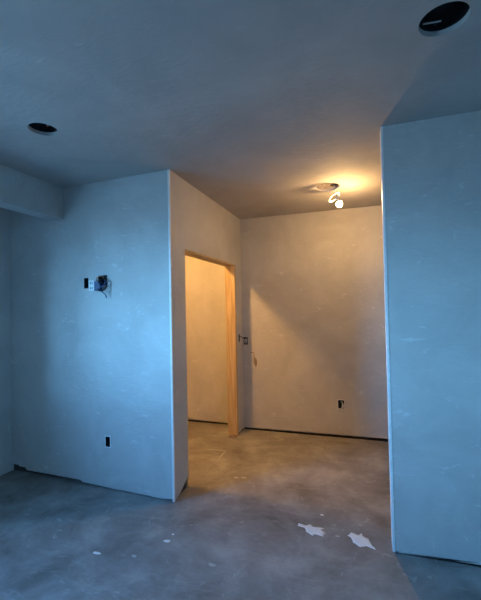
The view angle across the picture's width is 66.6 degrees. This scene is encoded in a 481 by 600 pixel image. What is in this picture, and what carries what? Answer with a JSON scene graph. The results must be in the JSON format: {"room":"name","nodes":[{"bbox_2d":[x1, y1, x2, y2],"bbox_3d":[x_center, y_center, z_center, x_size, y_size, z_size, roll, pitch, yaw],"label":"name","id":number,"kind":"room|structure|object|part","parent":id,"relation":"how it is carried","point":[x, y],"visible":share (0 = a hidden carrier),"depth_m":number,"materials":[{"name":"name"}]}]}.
{"room":"unfinished room","nodes":[
{"label":"unfinished room","id":0,"kind":"room"},
{"bbox_2d":[0,207,13,475],"bbox_3d":[-3.035,0.318,2.196,0.340,2.782,7.460,-2,-1,18],"label":"wall","id":1,"kind":"structure","parent":0,"point":[6,465],"depth_m":3.68,"materials":[{"name":"paint"}]},
{"bbox_2d":[10,170,172,498],"bbox_3d":[-1.446,0.313,3.444,1.889,2.782,0.170,-2,-1,18],"label":"wall","id":2,"kind":"structure","parent":0,"point":[87,366],"depth_m":3.35,"materials":[{"name":"paint"}]},
{"bbox_2d":[84,278,88,288],"bbox_3d":[-1.420,-0.155,3.429,0.051,0.098,0.058,-2,-1,21],"label":"electrical box","id":3,"kind":"object","parent":2,"relation":"attached to","point":[86,285],"visible":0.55,"depth_m":3.42,"materials":[{"name":"black plastic"}]},
{"bbox_2d":[89,276,106,297],"bbox_3d":[-1.281,-0.113,3.304,0.195,0.201,0.077,-2,-1,21],"label":"receptacle","id":4,"kind":"object","parent":2,"relation":"attached to","point":[94,285],"visible":1,"depth_m":3.29,"materials":[{"name":"white plastic"}]},
{"bbox_3d":[-1.345,-0.129,3.312,0.060,0.096,0.012,-2,-1,21],"label":"plate","id":5,"kind":"part","parent":4,"relation":"part of","materials":[{"name":"white plastic"}]},
{"bbox_2d":[98,275,106,284],"bbox_3d":[-1.242,-0.178,3.361,0.104,0.090,0.058,-2,-1,21],"label":"electrical box","id":6,"kind":"object","parent":2,"relation":"attached to","point":[104,276],"visible":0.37,"depth_m":3.39,"materials":[{"name":"black plastic"}]},
{"bbox_2d":[105,435,110,447],"bbox_3d":[-1.181,1.271,3.316,0.064,0.106,0.062,-2,-1,21],"label":"electrical box","id":7,"kind":"object","parent":2,"relation":"attached to","point":[108,438],"visible":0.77,"depth_m":3.30,"materials":[{"name":"black plastic"}]},
{"bbox_2d":[167,169,174,501],"bbox_3d":[-0.580,0.285,3.073,0.016,2.778,0.016,-2,-1,18],"label":"trim","id":8,"kind":"structure","parent":2,"relation":"attached to","point":[168,170],"depth_m":3.07,"materials":[{"name":"paint"}]},
{"bbox_2d":[169,170,243,499],"bbox_3d":[-0.334,0.302,3.985,0.120,2.782,1.900,-2,-1,18],"label":"wall","id":9,"kind":"structure","parent":0,"point":[199,224],"depth_m":3.33,"materials":[{"name":"paint"}]},
{"bbox_2d":[185,249,238,486],"bbox_3d":[-0.323,0.618,3.987,0.130,2.150,1.382,-2,-1,18],"label":"door frame","id":10,"kind":"structure","parent":9,"relation":"in","point":[230,277],"depth_m":4.60,"materials":[{"name":"brown wood"}]},
{"bbox_2d":[185,255,227,423],"bbox_3d":[-0.876,0.342,5.346,1.769,2.782,0.120,-2,-1,18],"label":"wall","id":11,"kind":"structure","parent":0,"point":[204,280],"depth_m":5.15,"materials":[{"name":"paint"}]},
{"bbox_2d":[0,0,480,218],"bbox_3d":[0.225,-1.175,1.107,6.850,0.024,7.650,-2,-1,18],"label":"ceiling","id":12,"kind":"structure","parent":0,"point":[256,105],"depth_m":1.97,"materials":[{"name":"paint"}]},
{"bbox_2d":[0,164,62,220],"bbox_3d":[-2.622,-0.958,0.982,0.151,0.301,5.380,-2,-1,18],"label":"beam","id":13,"kind":"structure","parent":12,"relation":"attached to","point":[21,192],"depth_m":3.17,"materials":[{"name":"paint"}]},
{"bbox_2d":[29,123,56,131],"bbox_3d":[-1.282,-1.192,2.378,0.190,0.134,0.190,-2,-1,18],"label":"can","id":14,"kind":"object","parent":12,"relation":"attached to","point":[42,127],"visible":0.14,"depth_m":2.46,"materials":[{"name":"black metal"}]},
{"bbox_2d":[316,183,338,189],"bbox_3d":[0.863,-1.129,3.630,0.226,0.010,0.226,-2,-1,18],"label":"junction box","id":15,"kind":"object","parent":12,"relation":"attached to","point":[326,186],"visible":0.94,"depth_m":3.64,"materials":[{"name":"metal"}]},
{"bbox_2d":[329,185,341,206],"bbox_3d":[0.926,-1.027,3.615,0.126,0.227,0.122,-1,-1,-28],"label":"hanging bulb","id":16,"kind":"object","parent":15,"relation":"hanging from","point":[338,201],"visible":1,"depth_m":3.59,"materials":[{"name":"white glass"}]},
{"bbox_2d":[419,1,469,31],"bbox_3d":[0.845,-1.256,1.529,0.204,0.130,0.204,-2,-1,18],"label":"can","id":17,"kind":"object","parent":12,"relation":"attached to","point":[446,15],"visible":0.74,"depth_m":1.60,"materials":[{"name":"black metal"}]},
{"bbox_2d":[0,421,480,599],"bbox_3d":[0.283,1.668,1.046,6.850,0.100,7.650,-2,-1,18],"label":"floor","id":18,"kind":"structure","parent":0,"point":[51,527],"depth_m":2.62,"materials":[{"name":"concrete"}]},
{"bbox_2d":[298,523,324,536],"bbox_3d":[0.505,1.646,2.626,0.202,0.003,0.130,-2,-1,18],"label":"plaster splatter","id":19,"kind":"object","parent":18,"relation":"on","point":[310,529],"visible":1,"depth_m":2.62,"materials":[{"name":"white paint"}]},
{"bbox_2d":[348,532,375,549],"bbox_3d":[0.820,1.636,2.489,0.122,0.003,0.208,-1,-1,-12],"label":"plaster splatter","id":20,"kind":"object","parent":18,"relation":"on","point":[360,540],"visible":1,"depth_m":2.49,"materials":[{"name":"white paint"}]},
{"bbox_2d":[240,205,388,441],"bbox_3d":[2.282,0.253,4.180,4.721,2.782,0.120,-2,-1,18],"label":"wall","id":21,"kind":"structure","parent":0,"point":[312,283],"depth_m":4.56,"materials":[{"name":"paint"}]},
{"bbox_2d":[244,337,247,344],"bbox_3d":[0.073,0.542,4.866,0.056,0.098,0.088,-2,-1,18],"label":"electrical box","id":22,"kind":"object","parent":21,"relation":"attached to","point":[246,338],"visible":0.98,"depth_m":4.88,"materials":[{"name":"black plastic"}]},
{"bbox_2d":[337,399,344,408],"bbox_3d":[1.229,1.268,4.470,0.085,0.116,0.089,-2,-1,18],"label":"electrical box","id":23,"kind":"object","parent":21,"relation":"attached to","point":[341,403],"visible":0.99,"depth_m":4.47,"materials":[{"name":"black plastic"}]},
{"bbox_2d":[383,110,480,566],"bbox_3d":[2.426,0.203,1.975,3.053,2.782,0.120,-2,-1,18],"label":"wall","id":24,"kind":"structure","parent":0,"point":[432,167],"depth_m":2.31,"materials":[{"name":"paint"}]},
{"bbox_2d":[380,126,394,551],"bbox_3d":[0.982,0.240,2.452,0.014,2.778,0.117,-2,-1,18],"label":"trim","id":25,"kind":"structure","parent":24,"relation":"attached to","point":[381,128],"depth_m":2.40,"materials":[{"name":"paint"}]}
]}

